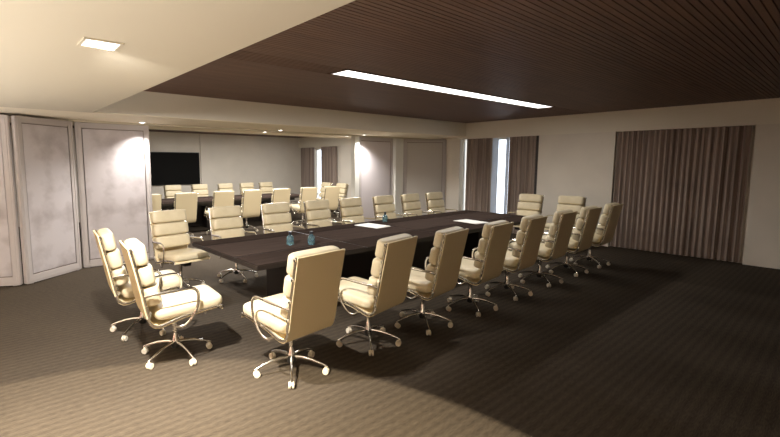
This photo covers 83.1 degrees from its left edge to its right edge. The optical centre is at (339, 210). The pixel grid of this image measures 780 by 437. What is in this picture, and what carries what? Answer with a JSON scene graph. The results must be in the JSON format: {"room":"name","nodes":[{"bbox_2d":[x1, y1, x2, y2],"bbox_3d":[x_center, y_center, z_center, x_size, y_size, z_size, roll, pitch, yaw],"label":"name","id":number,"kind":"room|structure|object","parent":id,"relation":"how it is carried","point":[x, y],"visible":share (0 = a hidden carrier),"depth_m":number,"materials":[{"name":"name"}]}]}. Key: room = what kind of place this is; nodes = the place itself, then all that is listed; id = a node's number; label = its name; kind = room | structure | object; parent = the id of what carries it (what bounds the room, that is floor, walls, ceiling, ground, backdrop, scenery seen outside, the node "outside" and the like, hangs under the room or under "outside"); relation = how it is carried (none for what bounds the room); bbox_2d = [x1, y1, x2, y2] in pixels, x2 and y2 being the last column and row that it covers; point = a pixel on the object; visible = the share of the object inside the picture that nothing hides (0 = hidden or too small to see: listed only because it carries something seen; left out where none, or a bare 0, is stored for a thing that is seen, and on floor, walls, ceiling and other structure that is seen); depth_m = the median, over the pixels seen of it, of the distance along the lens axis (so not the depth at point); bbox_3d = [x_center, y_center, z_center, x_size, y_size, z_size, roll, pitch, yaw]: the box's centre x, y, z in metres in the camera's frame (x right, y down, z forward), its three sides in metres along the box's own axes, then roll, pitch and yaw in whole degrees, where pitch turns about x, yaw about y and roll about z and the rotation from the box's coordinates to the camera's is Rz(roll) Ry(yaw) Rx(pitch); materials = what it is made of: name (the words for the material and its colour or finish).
{"room":"conference room","nodes":[
{"label":"conference room","id":0,"kind":"room"},
{"bbox_2d":[10,125,200,226],"bbox_3d":[-7.900,-1.130,12.149,8.270,3.000,0.100,-5,8,-39],"label":"wall","id":1,"kind":"structure","parent":0,"point":[158,141],"depth_m":14.00,"materials":[{"name":"beige paint"}]},
{"bbox_2d":[150,152,199,185],"bbox_3d":[-5.417,-1.361,14.068,1.860,1.050,0.062,-5,8,-39],"label":"television","id":2,"kind":"object","parent":1,"relation":"attached to","point":[167,168],"visible":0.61,"depth_m":14.11,"materials":[{"name":"black"}]},
{"bbox_2d":[0,0,465,138],"bbox_3d":[0.559,-1.505,5.015,12.250,0.560,11.199,-5,8,-39],"label":"ceiling","id":3,"kind":"structure","parent":0,"point":[43,66],"depth_m":2.57,"materials":[{"name":"beige paint"}]},
{"bbox_2d":[77,37,123,51],"bbox_3d":[-1.351,-0.941,2.467,0.200,0.008,0.200,-5,8,-39],"label":"recessed light","id":4,"kind":"object","parent":3,"relation":"in","point":[88,42],"visible":1,"depth_m":2.46,"materials":[{"name":"beige paint"}]},
{"bbox_2d":[82,39,118,49],"bbox_3d":[-1.351,-0.942,2.467,0.170,0.004,0.170,-5,8,-40],"label":"diffuser","id":5,"kind":"object","parent":4,"relation":"attached to","point":[90,43],"depth_m":2.46,"materials":[{"name":"white plastic"}]},
{"bbox_2d":[199,134,300,204],"bbox_3d":[-3.139,-1.559,16.057,4.080,3.000,0.150,-5,8,-39],"label":"wall","id":6,"kind":"structure","parent":0,"point":[234,159],"depth_m":15.83,"materials":[{"name":"beige paint"}]},
{"bbox_2d":[0,209,779,436],"bbox_3d":[-1.082,0.974,7.271,12.650,0.120,16.730,-5,8,-39],"label":"floor","id":7,"kind":"structure","parent":0,"point":[643,343],"depth_m":3.80,"materials":[{"name":"carpet"}]},
{"bbox_2d":[0,114,22,285],"bbox_3d":[-4.998,-0.112,5.851,1.154,2.339,0.076,-1,6,-12],"label":"partition panel","id":8,"kind":"object","parent":7,"relation":"on","point":[10,254],"visible":1,"depth_m":5.95,"materials":[{"name":"grey paint"}]},
{"bbox_2d":[11,115,81,283],"bbox_3d":[-4.278,-0.176,6.441,0.076,2.339,0.938,2,6,14],"label":"partition panel","id":9,"kind":"object","parent":7,"relation":"on","point":[44,158],"visible":1,"depth_m":6.36,"materials":[{"name":"grey"}]},
{"bbox_2d":[74,122,153,267],"bbox_3d":[-3.730,-0.272,7.314,1.110,2.339,0.076,-5,8,-39],"label":"partition panel","id":10,"kind":"object","parent":7,"relation":"on","point":[113,160],"visible":0.91,"depth_m":7.23,"materials":[{"name":"grey paint"}]},
{"bbox_2d":[93,228,183,341],"bbox_3d":[-2.021,0.694,4.423,0.751,1.056,0.604,-4,8,-34],"label":"office chair","id":11,"kind":"object","parent":7,"relation":"on","point":[115,271],"visible":0.71,"depth_m":4.14,"materials":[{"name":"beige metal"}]},
{"bbox_2d":[152,194,161,211],"bbox_3d":[-4.170,0.150,9.386,0.611,1.056,0.751,-5,8,-39],"label":"office chair","id":12,"kind":"object","parent":7,"relation":"on","point":[156,198],"visible":0.15,"depth_m":9.18,"materials":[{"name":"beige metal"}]},
{"bbox_2d":[119,238,223,369],"bbox_3d":[-1.454,0.760,3.821,0.751,1.056,0.611,-4,8,-34],"label":"office chair","id":13,"kind":"object","parent":7,"relation":"on","point":[160,310],"visible":1,"depth_m":3.64,"materials":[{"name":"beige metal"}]},
{"bbox_2d":[163,185,181,197],"bbox_3d":[-4.738,-0.214,12.704,0.611,1.056,0.751,-5,8,-39],"label":"office chair","id":14,"kind":"object","parent":7,"relation":"on","point":[169,190],"visible":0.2,"depth_m":12.77,"materials":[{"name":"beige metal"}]},
{"bbox_2d":[148,209,209,286],"bbox_3d":[-2.156,0.535,5.877,0.751,1.056,0.611,6,9,44],"label":"office chair","id":15,"kind":"object","parent":7,"relation":"on","point":[170,238],"visible":0.82,"depth_m":5.89,"materials":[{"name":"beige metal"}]},
{"bbox_2d":[166,192,197,238],"bbox_3d":[-3.578,0.096,9.876,0.611,1.056,0.751,-6,8,-42],"label":"office chair","id":16,"kind":"object","parent":7,"relation":"on","point":[187,201],"visible":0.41,"depth_m":9.64,"materials":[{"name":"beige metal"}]},
{"bbox_2d":[191,184,208,196],"bbox_3d":[-4.108,-0.271,13.226,0.611,1.056,0.751,-5,8,-39],"label":"office chair","id":17,"kind":"object","parent":7,"relation":"on","point":[201,189],"visible":0.28,"depth_m":13.33,"materials":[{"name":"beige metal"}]},
{"bbox_2d":[204,190,234,234],"bbox_3d":[-2.878,0.033,10.455,0.611,1.056,0.751,-5,8,-38],"label":"office chair","id":18,"kind":"object","parent":7,"relation":"on","point":[221,198],"visible":0.44,"depth_m":10.15,"materials":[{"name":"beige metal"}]},
{"bbox_2d":[217,183,232,190],"bbox_3d":[-3.462,-0.329,13.760,0.611,1.056,0.751,-5,8,-39],"label":"office chair","id":19,"kind":"object","parent":7,"relation":"on","point":[222,186],"visible":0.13,"depth_m":13.86,"materials":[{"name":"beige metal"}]},
{"bbox_2d":[161,193,299,227],"bbox_3d":[-3.524,0.038,11.851,5.705,0.742,1.600,-5,8,-39],"label":"conference table","id":20,"kind":"object","parent":7,"relation":"on","point":[167,203],"visible":0.23,"depth_m":11.64,"materials":[{"name":"black wood"}]},
{"bbox_2d":[208,205,257,282],"bbox_3d":[-1.526,0.477,6.399,0.611,1.056,0.751,-5,8,-40],"label":"office chair","id":21,"kind":"object","parent":7,"relation":"on","point":[225,221],"visible":0.6,"depth_m":6.47,"materials":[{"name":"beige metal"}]},
{"bbox_2d":[239,183,253,194],"bbox_3d":[-2.878,-0.382,14.243,0.611,1.056,0.751,-5,8,-39],"label":"office chair","id":22,"kind":"object","parent":7,"relation":"on","point":[242,186],"visible":0.16,"depth_m":14.31,"materials":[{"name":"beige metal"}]},
{"bbox_2d":[234,189,261,231],"bbox_3d":[-2.325,-0.017,10.913,0.611,1.056,0.751,-6,8,-41],"label":"office chair","id":23,"kind":"object","parent":7,"relation":"on","point":[251,199],"visible":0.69,"depth_m":10.66,"materials":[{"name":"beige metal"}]},
{"bbox_2d":[258,182,272,193],"bbox_3d":[-2.325,-0.433,14.701,0.611,1.056,0.751,-5,8,-39],"label":"office chair","id":24,"kind":"object","parent":7,"relation":"on","point":[266,187],"visible":0.26,"depth_m":14.79,"materials":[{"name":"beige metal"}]},
{"bbox_2d":[260,188,290,210],"bbox_3d":[-1.672,-0.076,11.453,0.611,1.056,0.751,-5,8,-39],"label":"office chair","id":25,"kind":"object","parent":7,"relation":"on","point":[279,195],"visible":0.3,"depth_m":11.13,"materials":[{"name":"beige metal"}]},
{"bbox_2d":[260,202,304,233],"bbox_3d":[-0.857,0.417,6.952,0.611,1.056,0.751,-5,8,-39],"label":"office chair","id":26,"kind":"object","parent":7,"relation":"on","point":[276,217],"visible":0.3,"depth_m":7.04,"materials":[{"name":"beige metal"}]},
{"bbox_2d":[240,246,344,388],"bbox_3d":[-0.386,0.791,3.542,0.751,1.056,0.611,6,9,44],"label":"office chair","id":27,"kind":"object","parent":7,"relation":"on","point":[307,304],"visible":1,"depth_m":3.32,"materials":[{"name":"beige leather"}]},
{"bbox_2d":[290,187,317,225],"bbox_3d":[-1.011,-0.137,12.001,0.611,1.056,0.751,-5,8,-39],"label":"office chair","id":28,"kind":"object","parent":7,"relation":"on","point":[307,193],"visible":0.67,"depth_m":11.72,"materials":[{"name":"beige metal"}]},
{"bbox_2d":[303,199,344,228],"bbox_3d":[-0.204,0.358,7.493,0.611,1.056,0.751,-5,8,-40],"label":"office chair","id":29,"kind":"object","parent":7,"relation":"on","point":[317,213],"visible":0.37,"depth_m":7.57,"materials":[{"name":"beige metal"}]},
{"bbox_2d":[316,182,332,199],"bbox_3d":[-0.667,-0.413,14.523,0.751,1.056,0.611,-5,8,-39],"label":"office chair","id":30,"kind":"object","parent":7,"relation":"on","point":[323,184],"visible":0.2,"depth_m":14.61,"materials":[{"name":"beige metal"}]},
{"bbox_2d":[316,186,339,220],"bbox_3d":[-0.389,-0.193,12.515,0.611,1.056,0.751,-5,8,-37],"label":"office chair","id":31,"kind":"object","parent":7,"relation":"on","point":[331,193],"visible":0.53,"depth_m":12.25,"materials":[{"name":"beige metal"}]},
{"bbox_2d":[331,183,348,217],"bbox_3d":[-0.142,-0.344,13.897,0.751,1.056,0.611,-5,8,-39],"label":"office chair","id":32,"kind":"object","parent":7,"relation":"on","point":[343,186],"visible":0.41,"depth_m":13.87,"materials":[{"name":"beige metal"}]},
{"bbox_2d":[351,136,358,197],"bbox_3d":[0.386,-0.641,10.712,0.150,2.340,0.140,-5,8,-39],"label":"door frame","id":33,"kind":"structure","parent":7,"relation":"on","point":[354,139],"depth_m":10.61,"materials":[{"name":"white paint"}]},
{"bbox_2d":[338,197,376,224],"bbox_3d":[0.396,0.303,7.989,0.611,1.056,0.751,-5,8,-39],"label":"office chair","id":34,"kind":"object","parent":7,"relation":"on","point":[351,210],"visible":0.34,"depth_m":8.07,"materials":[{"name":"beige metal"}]},
{"bbox_2d":[192,210,524,296],"bbox_3d":[0.910,0.618,6.558,5.705,0.742,1.600,-5,8,-39],"label":"conference table","id":35,"kind":"object","parent":7,"relation":"on","point":[269,252],"visible":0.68,"depth_m":5.88,"materials":[{"name":"black wood"}]},
{"bbox_2d":[286,231,293,244],"bbox_3d":[-0.581,0.321,5.139,0.088,0.158,0.088,-5,8,-39],"label":"water bottle","id":36,"kind":"object","parent":35,"relation":"on","point":[290,239],"visible":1,"depth_m":5.11,"materials":[{"name":"blue glass"}]},
{"bbox_2d":[308,231,314,244],"bbox_3d":[-0.331,0.319,5.151,0.088,0.158,0.088,-5,8,-39],"label":"water bottle","id":37,"kind":"object","parent":35,"relation":"on","point":[311,238],"visible":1,"depth_m":5.12,"materials":[{"name":"blue glass"}]},
{"bbox_2d":[355,223,390,228],"bbox_3d":[0.504,0.227,6.650,0.333,0.011,0.453,-6,9,-43],"label":"paper stack","id":38,"kind":"object","parent":35,"relation":"on","point":[369,225],"visible":1,"depth_m":6.64,"materials":[{"name":"white paper"}]},
{"bbox_2d":[382,212,387,221],"bbox_3d":[0.749,0.098,7.171,0.088,0.158,0.088,-5,8,-39],"label":"water bottle","id":39,"kind":"object","parent":35,"relation":"on","point":[384,217],"visible":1,"depth_m":7.14,"materials":[{"name":"blue glass"}]},
{"bbox_2d":[454,219,488,223],"bbox_3d":[2.144,0.177,7.109,0.316,0.011,0.476,-4,7,-32],"label":"paper stack","id":40,"kind":"object","parent":35,"relation":"on","point":[464,220],"visible":0.95,"depth_m":7.09,"materials":[{"name":"white paper"}]},
{"bbox_2d":[359,137,392,221],"bbox_3d":[0.919,-0.694,11.163,1.230,2.339,0.076,-5,8,-39],"label":"partition panel","id":41,"kind":"object","parent":7,"relation":"on","point":[375,154],"visible":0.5,"depth_m":11.07,"materials":[{"name":"grey"}]},
{"bbox_2d":[336,234,417,355],"bbox_3d":[0.285,0.728,4.113,0.751,1.056,0.605,5,8,40],"label":"office chair","id":42,"kind":"object","parent":7,"relation":"on","point":[387,287],"visible":0.94,"depth_m":3.89,"materials":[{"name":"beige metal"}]},
{"bbox_2d":[372,195,408,220],"bbox_3d":[1.064,0.242,8.543,0.611,1.056,0.751,-5,8,-39],"label":"office chair","id":43,"kind":"object","parent":7,"relation":"on","point":[381,204],"visible":0.36,"depth_m":8.63,"materials":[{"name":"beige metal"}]},
{"bbox_2d":[392,138,403,217],"bbox_3d":[1.550,-0.747,11.676,0.300,2.340,0.140,-5,8,-39],"label":"post","id":44,"kind":"object","parent":7,"relation":"on","point":[398,144],"visible":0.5,"depth_m":11.58,"materials":[{"name":"white paint"}]},
{"bbox_2d":[400,193,434,216],"bbox_3d":[1.694,0.185,9.064,0.611,1.056,0.751,-5,8,-40],"label":"office chair","id":45,"kind":"object","parent":7,"relation":"on","point":[411,205],"visible":0.41,"depth_m":9.13,"materials":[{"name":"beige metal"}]},
{"bbox_2d":[402,139,445,216],"bbox_3d":[2.298,-0.769,11.852,1.156,2.339,0.076,0,6,-3],"label":"partition panel","id":46,"kind":"object","parent":7,"relation":"on","point":[424,160],"visible":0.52,"depth_m":11.78,"materials":[{"name":"grey"}]},
{"bbox_2d":[395,226,468,334],"bbox_3d":[0.889,0.678,4.573,0.751,1.056,0.605,5,8,41],"label":"office chair","id":47,"kind":"object","parent":7,"relation":"on","point":[440,276],"visible":0.86,"depth_m":4.33,"materials":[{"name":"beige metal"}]},
{"bbox_2d":[425,192,457,213],"bbox_3d":[2.309,0.130,9.573,0.611,1.056,0.751,-5,8,-39],"label":"office chair","id":48,"kind":"object","parent":7,"relation":"on","point":[434,201],"visible":0.42,"depth_m":9.64,"materials":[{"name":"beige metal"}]},
{"bbox_2d":[446,220,513,316],"bbox_3d":[1.545,0.621,5.088,0.608,1.056,0.751,-6,9,-44],"label":"office chair","id":49,"kind":"object","parent":7,"relation":"on","point":[487,264],"visible":0.9,"depth_m":4.84,"materials":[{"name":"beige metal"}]},
{"bbox_2d":[474,214,547,300],"bbox_3d":[2.193,0.560,5.650,0.608,1.056,0.751,-6,9,-43],"label":"office chair","id":50,"kind":"object","parent":7,"relation":"on","point":[524,253],"visible":0.81,"depth_m":5.39,"materials":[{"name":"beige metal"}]},
{"bbox_2d":[507,194,544,239],"bbox_3d":[3.783,0.191,9.009,0.751,1.056,0.611,-5,8,-39],"label":"office chair","id":51,"kind":"object","parent":7,"relation":"on","point":[528,204],"visible":0.38,"depth_m":9.05,"materials":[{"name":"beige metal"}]},
{"bbox_2d":[509,209,577,286],"bbox_3d":[2.884,0.495,6.234,0.610,1.056,0.751,-6,8,-41],"label":"office chair","id":52,"kind":"object","parent":7,"relation":"on","point":[555,246],"visible":0.77,"depth_m":5.97,"materials":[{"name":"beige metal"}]},
{"bbox_2d":[544,195,586,253],"bbox_3d":[4.344,0.251,8.464,0.751,1.056,0.611,-5,8,-39],"label":"office chair","id":53,"kind":"object","parent":7,"relation":"on","point":[575,203],"visible":0.36,"depth_m":8.49,"materials":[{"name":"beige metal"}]},
{"bbox_2d":[541,206,601,276],"bbox_3d":[3.559,0.434,6.793,0.611,1.056,0.751,-5,8,-40],"label":"office chair","id":54,"kind":"object","parent":7,"relation":"on","point":[582,237],"visible":0.77,"depth_m":6.53,"materials":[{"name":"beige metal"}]},
{"bbox_2d":[569,202,622,267],"bbox_3d":[4.218,0.377,7.313,0.610,1.056,0.751,-6,8,-41],"label":"office chair","id":55,"kind":"object","parent":7,"relation":"on","point":[605,230],"visible":0.76,"depth_m":7.04,"materials":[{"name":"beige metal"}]},
{"bbox_2d":[305,124,779,268],"bbox_3d":[3.778,-1.018,11.124,0.200,3.000,16.630,-5,8,-39],"label":"wall","id":56,"kind":"structure","parent":0,"point":[754,126],"depth_m":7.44,"materials":[{"name":"beige paint"}]},
{"bbox_2d":[10,116,417,138],"bbox_3d":[-2.256,-1.581,8.409,12.250,0.030,0.100,-5,8,-39],"label":"trim","id":57,"kind":"structure","parent":56,"relation":"attached to","point":[83,121],"depth_m":8.18,"materials":[{"name":"beige paint"}]},
{"bbox_2d":[301,148,314,187],"bbox_3d":[-1.225,-1.294,16.871,0.077,2.265,0.840,-5,8,-39],"label":"curtain","id":58,"kind":"object","parent":56,"relation":"hanging from","point":[307,154],"visible":0.55,"depth_m":16.81,"materials":[{"name":"brown fabric"}]},
{"bbox_2d":[316,149,320,197],"bbox_3d":[-0.685,-1.274,16.488,0.060,2.100,0.560,-5,8,-39],"label":"window","id":59,"kind":"structure","parent":56,"relation":"in","point":[318,151],"depth_m":16.59,"materials":[{"name":"white glass"}]},
{"bbox_2d":[321,147,336,185],"bbox_3d":[-0.380,-1.183,15.863,0.074,2.265,0.880,-5,8,-39],"label":"curtain","id":60,"kind":"object","parent":56,"relation":"hanging from","point":[328,154],"visible":0.6,"depth_m":15.80,"materials":[{"name":"brown fabric"}]},
{"bbox_2d":[299,137,461,147],"bbox_3d":[0.816,-2.523,14.302,0.100,0.700,7.430,-5,8,-39],"label":"trim","id":61,"kind":"structure","parent":56,"relation":"attached to","point":[308,141],"depth_m":15.89,"materials":[{"name":"beige"}]},
{"bbox_2d":[462,139,466,209],"bbox_3d":[3.374,-0.763,11.641,0.060,2.280,0.125,-5,8,-39],"label":"window","id":62,"kind":"structure","parent":56,"relation":"in","point":[465,140],"depth_m":11.64,"materials":[{"name":"white glass"}]},
{"bbox_2d":[465,138,492,211],"bbox_3d":[3.549,-0.686,11.171,0.065,2.300,0.720,-5,8,-39],"label":"curtain","id":63,"kind":"object","parent":56,"relation":"hanging from","point":[479,151],"visible":0.73,"depth_m":11.13,"materials":[{"name":"brown fabric"}]},
{"bbox_2d":[490,138,498,212],"bbox_3d":[3.858,-0.651,10.871,0.041,2.295,0.160,-5,8,-39],"label":"sheer curtain","id":64,"kind":"object","parent":56,"relation":"hanging from","point":[495,152],"visible":0.72,"depth_m":10.84,"materials":[{"name":"white fabric"}]},
{"bbox_2d":[490,138,509,213],"bbox_3d":[4.060,-0.693,10.819,0.060,2.180,0.650,-5,8,-39],"label":"window","id":65,"kind":"structure","parent":56,"relation":"in","point":[502,142],"depth_m":10.85,"materials":[{"name":"white glass"}]},
{"bbox_2d":[503,137,509,213],"bbox_3d":[4.061,-0.624,10.628,0.039,2.295,0.075,-5,8,-39],"label":"sheer curtain","id":66,"kind":"object","parent":56,"relation":"hanging from","point":[508,138],"visible":0.72,"depth_m":10.60,"materials":[{"name":"white fabric"}]},
{"bbox_2d":[507,136,535,233],"bbox_3d":[4.278,-0.591,10.300,0.072,2.300,0.640,-5,8,-39],"label":"curtain","id":67,"kind":"object","parent":56,"relation":"hanging from","point":[522,150],"visible":0.7,"depth_m":10.28,"materials":[{"name":"brown fabric"}]},
{"bbox_2d":[534,136,538,193],"bbox_3d":[4.527,-0.554,10.034,0.100,2.315,0.050,-5,8,-39],"label":"window","id":68,"kind":"structure","parent":56,"relation":"in","point":[537,138],"depth_m":9.95,"materials":[{"name":"grey"}]},
{"bbox_2d":[459,97,779,138],"bbox_3d":[6.040,-1.850,8.064,0.100,0.680,8.900,-5,8,-39],"label":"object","id":69,"kind":"structure","parent":56,"relation":"attached to","point":[761,111],"depth_m":8.32,"materials":[{"name":"beige paint"}]},
{"bbox_2d":[610,125,752,262],"bbox_3d":[6.162,-0.344,8.050,0.077,2.300,1.970,-5,8,-39],"label":"curtain","id":70,"kind":"object","parent":56,"relation":"hanging from","point":[680,191],"visible":0.98,"depth_m":7.92,"materials":[{"name":"brown fabric"}]},
{"bbox_3d":[-0.999,-2.103,7.069,12.550,0.160,16.430,-5,8,-39],"label":"ceiling","id":71,"kind":"structure","parent":0,"visible":0},
{"bbox_2d":[95,91,465,135],"bbox_3d":[-2.224,-1.876,8.338,12.250,0.548,2.500,-5,8,-39],"label":"ceiling beam","id":72,"kind":"structure","parent":71,"relation":"attached to","point":[148,103],"depth_m":7.54,"materials":[{"name":"beige paint"}]},
{"bbox_3d":[-1.082,-1.837,6.962,12.250,0.091,16.330,-5,8,-39],"label":"ceiling","id":73,"kind":"structure","parent":0,"visible":0},
{"bbox_2d":[10,123,305,137],"bbox_3d":[-4.672,-2.237,11.256,12.250,0.050,5.091,-5,8,-39],"label":"ceiling","id":74,"kind":"structure","parent":73,"relation":"attached to","point":[150,130],"depth_m":14.47,"materials":[{"name":"paint"}]},
{"bbox_2d":[144,0,779,122],"bbox_3d":[2.760,-1.628,5.230,8.578,0.050,8.691,-5,8,-39],"label":"ceiling slats","id":75,"kind":"structure","parent":73,"relation":"attached to","point":[572,57],"depth_m":4.24,"materials":[{"name":"brown wood"}]},
{"bbox_2d":[330,68,553,108],"bbox_3d":[1.896,-1.754,6.462,4.964,0.057,0.304,-5,8,-39],"label":"lamp","id":76,"kind":"object","parent":75,"relation":"attached to","point":[350,73],"visible":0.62,"depth_m":5.89,"materials":[{"name":"white plastic"}]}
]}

